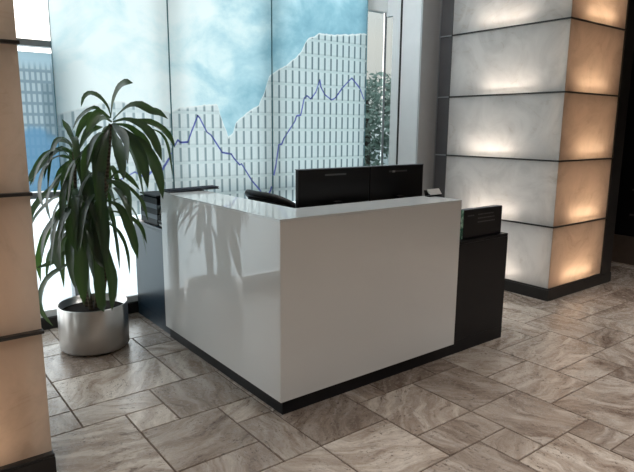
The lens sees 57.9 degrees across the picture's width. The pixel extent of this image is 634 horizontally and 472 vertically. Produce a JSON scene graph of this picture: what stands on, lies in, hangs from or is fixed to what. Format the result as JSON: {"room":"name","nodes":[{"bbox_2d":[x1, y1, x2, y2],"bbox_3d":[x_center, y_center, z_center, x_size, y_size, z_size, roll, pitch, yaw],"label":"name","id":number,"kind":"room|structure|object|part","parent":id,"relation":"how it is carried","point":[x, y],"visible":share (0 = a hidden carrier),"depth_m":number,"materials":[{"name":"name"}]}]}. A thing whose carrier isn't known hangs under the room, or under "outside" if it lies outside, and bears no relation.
{"room":"lobby","nodes":[
{"label":"lobby","id":0,"kind":"room"},
{"bbox_2d":[17,38,59,317],"bbox_3d":[-3.677,-0.759,2.778,4.580,3.400,0.100,-8,13,-37],"label":"window","id":1,"kind":"structure","parent":0,"point":[52,311],"depth_m":4.03,"materials":[{"name":"white metal"}]},
{"bbox_3d":[-3.677,-0.759,2.778,4.580,3.400,0.100,-8,13,-37],"label":"frame","id":2,"kind":"part","parent":1,"relation":"part of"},
{"bbox_2d":[18,51,60,191],"bbox_3d":[-2.067,-0.793,4.017,0.468,0.970,0.001,-8,13,-37],"label":"film","id":3,"kind":"object","parent":1,"relation":"attached to","point":[35,68],"visible":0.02,"depth_m":4.07,"materials":[{"name":"blue glass"}]},
{"bbox_3d":[-3.689,0.804,3.073,4.580,0.050,0.062,-8,13,-37],"label":"sill","id":4,"kind":"part","parent":1,"relation":"part of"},
{"bbox_2d":[71,0,387,302],"bbox_3d":[-0.591,-1.179,5.121,3.225,3.400,0.100,-8,13,-37],"label":"window","id":5,"kind":"structure","parent":0,"point":[375,32],"depth_m":5.96,"materials":[{"name":"clear glass"}]},
{"bbox_3d":[-0.591,-1.179,5.121,3.225,3.400,0.100,-8,13,-37],"label":"frame","id":6,"kind":"part","parent":5,"relation":"part of","materials":[{"name":"grey metal"}]},
{"bbox_3d":[-0.600,0.383,5.418,3.220,0.050,0.062,-8,13,-37],"label":"sill","id":7,"kind":"part","parent":5,"relation":"part of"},
{"bbox_3d":[0.540,-1.382,5.969,0.370,3.300,0.001,-8,13,-37],"label":"pane","id":8,"kind":"part","parent":5,"relation":"part of","materials":[{"name":"clear glass"}]},
{"bbox_2d":[42,261,633,471],"bbox_3d":[2.007,1.075,2.623,13.400,0.060,7.900,-8,13,-37],"label":"floor","id":9,"kind":"structure","parent":0,"point":[554,392],"depth_m":3.09,"materials":[{"name":"tile"}]},
{"bbox_2d":[0,0,56,471],"bbox_3d":[-1.929,-0.653,2.291,1.140,3.400,1.190,-8,13,-37],"label":"pillar","id":10,"kind":"structure","parent":9,"relation":"on","point":[25,435],"depth_m":2.31,"materials":[{"name":"stone"}]},
{"bbox_3d":[-1.572,-0.960,1.790,1.100,0.571,0.001,-8,13,-37],"label":"onyx panel","id":11,"kind":"part","parent":10,"relation":"part of","materials":[{"name":"beige stone"}]},
{"bbox_3d":[-1.928,-0.757,2.274,1.134,0.013,1.184,-8,13,-37],"label":"shelf plate","id":12,"kind":"part","parent":10,"relation":"part of","materials":[{"name":"metal"}]},
{"bbox_3d":[-1.577,-0.391,1.898,1.100,0.560,0.001,-8,13,-37],"label":"onyx panel","id":13,"kind":"part","parent":10,"relation":"part of","materials":[{"name":"beige stone"}]},
{"bbox_3d":[-1.932,-0.194,2.381,1.134,0.013,1.184,-8,13,-37],"label":"shelf plate","id":14,"kind":"part","parent":10,"relation":"part of","materials":[{"name":"metal"}]},
{"bbox_3d":[-1.581,0.171,2.005,1.100,0.559,0.001,-8,13,-37],"label":"onyx panel","id":15,"kind":"part","parent":10,"relation":"part of","materials":[{"name":"beige stone"}]},
{"bbox_3d":[-1.937,0.368,2.487,1.134,0.013,1.184,-8,13,-37],"label":"shelf plate","id":16,"kind":"part","parent":10,"relation":"part of","materials":[{"name":"metal"}]},
{"bbox_3d":[-1.585,0.725,2.110,1.100,0.543,0.001,-8,13,-37],"label":"onyx panel","id":17,"kind":"part","parent":10,"relation":"part of","materials":[{"name":"beige stone"}]},
{"bbox_3d":[-1.941,0.914,2.591,1.134,0.013,1.184,-8,13,-37],"label":"shelf plate","id":18,"kind":"part","parent":10,"relation":"part of","materials":[{"name":"metal"}]},
{"bbox_2d":[41,301,138,329],"bbox_3d":[-2.407,0.698,4.045,7.800,0.085,0.105,-8,13,-37],"label":"baseboard","id":19,"kind":"structure","parent":9,"relation":"on","point":[133,307],"depth_m":4.31,"materials":[{"name":"black"}]},
{"bbox_2d":[28,79,174,356],"bbox_3d":[-1.442,-0.127,3.858,0.840,1.791,0.872,-8,13,-37],"label":"potted plant","id":20,"kind":"object","parent":9,"relation":"on","point":[90,324],"visible":0.99,"depth_m":3.71,"materials":[{"name":"green plant"}]},
{"bbox_3d":[-1.534,0.606,3.946,0.452,0.316,0.452,-8,13,-37],"label":"pot","id":21,"kind":"part","parent":20,"relation":"part of","materials":[{"name":"metal"}]},
{"bbox_2d":[134,218,169,333],"bbox_3d":[-1.032,0.267,4.523,0.555,0.775,0.660,-8,13,-37],"label":"base cabinet","id":22,"kind":"object","parent":9,"relation":"on","point":[149,266],"visible":0.12,"depth_m":4.36,"materials":[{"name":"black laminate"}]},
{"bbox_2d":[140,191,160,225],"bbox_3d":[-1.167,-0.221,4.389,0.257,0.222,0.325,-8,13,-37],"label":"tray","id":23,"kind":"object","parent":22,"relation":"on","point":[152,199],"visible":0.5,"depth_m":4.30,"materials":[{"name":"plastic"}]},
{"bbox_2d":[141,215,158,225],"bbox_3d":[-1.168,-0.134,4.409,0.254,0.044,0.320,-8,13,-37],"label":"tray","id":24,"kind":"object","parent":23,"relation":"on","point":[152,219],"depth_m":4.30,"materials":[{"name":"plastic"}]},
{"bbox_2d":[140,191,160,204],"bbox_3d":[-1.166,-0.297,4.375,0.257,0.066,0.325,-8,13,-37],"label":"tray","id":25,"kind":"object","parent":23,"relation":"on","point":[150,197],"depth_m":4.32,"materials":[{"name":"plastic"}]},
{"bbox_2d":[141,205,160,214],"bbox_3d":[-1.167,-0.210,4.394,0.254,0.044,0.320,-8,13,-37],"label":"tray","id":26,"kind":"object","parent":23,"relation":"on","point":[151,209],"depth_m":4.28,"materials":[{"name":"plastic"}]},
{"bbox_2d":[245,189,295,207],"bbox_3d":[-0.217,0.161,4.364,0.636,1.052,0.650,-8,13,-37],"label":"office chair","id":27,"kind":"object","parent":9,"relation":"on","point":[260,196],"visible":0.21,"depth_m":4.00,"materials":[{"name":"black leather"}]},
{"bbox_3d":[-0.370,-0.105,4.191,0.196,0.420,0.602,-8,13,-37],"label":"backrest","id":28,"kind":"part","parent":27,"relation":"part of","materials":[{"name":"black leather"}]},
{"bbox_2d":[160,190,461,414],"bbox_3d":[-0.085,0.252,3.889,1.388,1.055,1.474,-8,13,-37],"label":"reception desk","id":29,"kind":"object","parent":9,"relation":"on","point":[299,308],"visible":0.9,"depth_m":3.27,"materials":[{"name":"white laminate"}]},
{"bbox_2d":[164,185,218,192],"bbox_3d":[-0.881,-0.331,4.032,0.375,0.017,0.105,-9,14,-37],"label":"folder","id":30,"kind":"object","parent":29,"relation":"on","point":[173,190],"visible":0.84,"depth_m":3.99,"materials":[{"name":"black plastic"}]},
{"bbox_3d":[-0.633,0.288,3.473,0.012,0.955,1.460,-8,13,-37],"label":"panel","id":31,"kind":"part","parent":29,"relation":"part of","materials":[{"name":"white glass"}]},
{"bbox_2d":[164,190,461,221],"bbox_3d":[-0.081,-0.261,3.791,1.388,0.012,1.474,-8,13,-37],"label":"countertop","id":32,"kind":"structure","parent":29,"relation":"on","point":[269,211],"depth_m":3.30,"materials":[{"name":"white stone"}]},
{"bbox_2d":[295,166,369,207],"bbox_3d":[0.121,-0.172,3.586,0.576,0.504,0.220,-8,13,-37],"label":"monitor","id":33,"kind":"object","parent":29,"relation":"on","point":[336,185],"visible":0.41,"depth_m":3.55,"materials":[{"name":"black plastic"}]},
{"bbox_3d":[0.361,0.326,3.314,1.386,0.955,0.012,-8,13,-37],"label":"panel","id":34,"kind":"part","parent":29,"relation":"part of","materials":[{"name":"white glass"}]},
{"bbox_2d":[369,164,422,200],"bbox_3d":[0.554,-0.231,3.915,0.511,0.504,0.220,-8,13,-37],"label":"monitor","id":35,"kind":"object","parent":29,"relation":"on","point":[401,180],"visible":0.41,"depth_m":3.88,"materials":[{"name":"black plastic"}]},
{"bbox_2d":[424,190,441,196],"bbox_3d":[0.775,-0.287,3.826,0.126,0.040,0.054,-8,13,-37],"label":"card holder","id":36,"kind":"object","parent":29,"relation":"on","point":[426,193],"visible":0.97,"depth_m":3.81,"materials":[{"name":"black plastic"}]},
{"bbox_2d":[427,188,441,194],"bbox_3d":[0.781,-0.294,3.817,0.112,0.040,0.033,-8,13,-37],"label":"cards","id":37,"kind":"object","parent":36,"relation":"in","point":[436,191],"visible":1,"depth_m":3.81,"materials":[{"name":"paper"}]},
{"bbox_2d":[450,232,507,354],"bbox_3d":[0.942,0.346,4.186,0.576,0.775,0.590,-8,13,-37],"label":"base cabinet","id":38,"kind":"object","parent":9,"relation":"on","point":[482,259],"visible":0.27,"depth_m":3.96,"materials":[{"name":"black laminate"}]},
{"bbox_2d":[460,205,501,239],"bbox_3d":[1.112,-0.099,3.931,0.432,0.196,0.058,-8,13,-37],"label":"monitor","id":39,"kind":"object","parent":38,"relation":"on","point":[484,220],"visible":0.87,"depth_m":3.90,"materials":[{"name":"black plastic"}]},
{"bbox_3d":[0.946,-0.076,3.808,0.016,0.194,0.053,-8,13,-37],"label":"glass","id":40,"kind":"part","parent":39,"relation":"part of","materials":[{"name":"green glass"}]},
{"bbox_2d":[434,0,633,300],"bbox_3d":[2.080,-1.260,5.653,1.152,3.400,1.411,-8,13,-37],"label":"pillar","id":41,"kind":"structure","parent":9,"relation":"on","point":[533,97],"depth_m":5.20,"materials":[{"name":"stone"}]},
{"bbox_2d":[432,0,441,188],"bbox_3d":[1.226,-1.304,5.851,0.044,3.400,0.024,-8,13,-37],"label":"trim","id":42,"kind":"structure","parent":41,"relation":"attached to","point":[441,0],"depth_m":5.80,"materials":[{"name":"grey metal"}]},
{"bbox_3d":[1.683,-0.446,5.392,0.001,0.559,1.209,-8,13,-37],"label":"onyx panel","id":43,"kind":"part","parent":41,"relation":"part of","materials":[{"name":"white stone"}]},
{"bbox_3d":[1.687,-1.009,5.286,0.001,0.560,1.209,-8,13,-37],"label":"onyx panel","id":44,"kind":"part","parent":41,"relation":"part of","materials":[{"name":"white stone"}]},
{"bbox_3d":[1.691,-1.577,5.178,0.001,0.571,1.209,-8,13,-37],"label":"onyx panel","id":45,"kind":"part","parent":41,"relation":"part of","materials":[{"name":"white stone"}]},
{"bbox_3d":[1.696,-2.151,5.069,0.001,0.571,1.209,-8,13,-37],"label":"onyx panel","id":46,"kind":"part","parent":41,"relation":"part of","materials":[{"name":"white stone"}]},
{"bbox_3d":[1.678,0.108,5.497,0.001,0.543,1.209,-8,13,-37],"label":"onyx panel","id":47,"kind":"part","parent":41,"relation":"part of","materials":[{"name":"white stone"}]},
{"bbox_3d":[2.052,-0.776,5.613,0.946,0.013,1.225,-8,13,-37],"label":"shelf plate","id":48,"kind":"part","parent":41,"relation":"part of","materials":[{"name":"metal"}]},
{"bbox_3d":[2.057,-1.339,5.506,0.946,0.013,1.225,-8,13,-37],"label":"shelf plate","id":49,"kind":"part","parent":41,"relation":"part of","materials":[{"name":"metal"}]},
{"bbox_3d":[2.061,-1.913,5.397,0.946,0.013,1.225,-8,13,-37],"label":"shelf plate","id":50,"kind":"part","parent":41,"relation":"part of","materials":[{"name":"metal"}]},
{"bbox_3d":[2.044,0.332,5.823,0.946,0.013,1.225,-8,13,-37],"label":"shelf plate","id":51,"kind":"part","parent":41,"relation":"part of","materials":[{"name":"metal"}]},
{"bbox_3d":[2.048,-0.214,5.720,0.946,0.013,1.225,-8,13,-37],"label":"shelf plate","id":52,"kind":"part","parent":41,"relation":"part of","materials":[{"name":"metal"}]},
{"bbox_3d":[2.416,0.150,5.307,0.930,0.543,0.001,-8,13,-37],"label":"onyx panel","id":53,"kind":"part","parent":41,"relation":"part of","materials":[{"name":"beige stone"}]},
{"bbox_3d":[2.420,-0.404,5.202,0.930,0.559,0.001,-8,13,-37],"label":"onyx panel","id":54,"kind":"part","parent":41,"relation":"part of","materials":[{"name":"beige stone"}]},
{"bbox_3d":[2.424,-0.967,5.095,0.930,0.560,0.001,-8,13,-37],"label":"onyx panel","id":55,"kind":"part","parent":41,"relation":"part of","materials":[{"name":"beige stone"}]},
{"bbox_3d":[2.429,-1.535,4.988,0.930,0.571,0.001,-8,13,-37],"label":"onyx panel","id":56,"kind":"part","parent":41,"relation":"part of","materials":[{"name":"beige stone"}]},
{"bbox_3d":[2.433,-2.109,4.879,0.930,0.571,0.001,-8,13,-37],"label":"onyx panel","id":57,"kind":"part","parent":41,"relation":"part of","materials":[{"name":"beige stone"}]},
{"bbox_2d":[612,53,633,264],"bbox_3d":[4.309,-1.264,5.775,0.700,3.397,3.300,-8,13,-37],"label":"display cabinet","id":58,"kind":"object","parent":9,"relation":"on","point":[623,244],"visible":0.29,"depth_m":6.46,"materials":[{"name":"brown stone"}]},
{"bbox_2d":[381,0,400,164],"bbox_3d":[0.780,-1.337,6.006,0.056,3.400,0.220,-8,13,-37],"label":"window","id":59,"kind":"structure","parent":0,"point":[392,25],"depth_m":5.95,"materials":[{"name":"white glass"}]},
{"bbox_3d":[0.741,-0.960,6.113,0.001,2.620,0.110,-8,13,-37],"label":"pane","id":60,"kind":"part","parent":59,"relation":"part of","materials":[{"name":"clear glass"}]},
{"bbox_2d":[398,0,421,164],"bbox_3d":[1.042,-1.310,5.879,0.300,3.400,0.245,-8,13,-37],"label":"wall pier","id":61,"kind":"object","parent":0,"point":[411,24],"visible":0.33,"depth_m":5.74,"materials":[{"name":"paint"}]},
{"bbox_2d":[396,0,402,164],"bbox_3d":[0.860,-1.318,5.912,0.046,3.400,0.030,-8,13,-37],"label":"trim","id":62,"kind":"structure","parent":61,"relation":"attached to","point":[401,0],"depth_m":5.85,"materials":[{"name":"black metal"}]},
{"bbox_2d":[415,0,440,195],"bbox_3d":[1.106,-1.288,5.763,0.253,3.400,0.019,-8,13,-37],"label":"trim","id":63,"kind":"structure","parent":61,"relation":"attached to","point":[430,11],"depth_m":5.71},
{"bbox_3d":[2.033,-2.344,1.975,13.400,0.100,7.900,-8,13,-37],"label":"ceiling","id":64,"kind":"structure","parent":0,"visible":0},
{"bbox_2d":[47,0,173,216],"bbox_3d":[-1.482,-1.421,4.161,0.852,2.580,0.012,-8,13,-37],"label":"art panel","id":65,"kind":"object","parent":64,"relation":"hanging from","point":[96,45],"visible":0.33,"depth_m":4.19,"materials":[{"name":"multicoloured glass"}]},
{"bbox_2d":[167,0,272,198],"bbox_3d":[-0.769,-1.518,4.702,0.946,2.580,0.012,-8,13,-37],"label":"art panel","id":66,"kind":"object","parent":64,"relation":"hanging from","point":[220,51],"visible":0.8,"depth_m":4.75,"materials":[{"name":"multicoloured glass"}]},
{"bbox_2d":[272,0,367,200],"bbox_3d":[0.046,-1.629,5.321,1.111,2.580,0.012,-8,13,-37],"label":"art panel","id":67,"kind":"object","parent":64,"relation":"hanging from","point":[319,47],"visible":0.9,"depth_m":5.33,"materials":[{"name":"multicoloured glass"}]},
{"label":"outside","id":68,"kind":"structure","parent":0,"visible":0},
{"bbox_2d":[30,150,380,308],"bbox_3d":[-25.378,-5.145,35.089,120.000,0.150,77.500,-8,13,-37],"label":"ground","id":69,"kind":"structure","parent":68,"point":[54,292],"depth_m":6.50,"materials":[{"name":"white"}]},
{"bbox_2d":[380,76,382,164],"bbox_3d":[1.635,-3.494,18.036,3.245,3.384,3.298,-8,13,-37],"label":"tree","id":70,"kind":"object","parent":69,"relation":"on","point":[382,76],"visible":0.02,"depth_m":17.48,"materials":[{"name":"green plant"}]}
]}

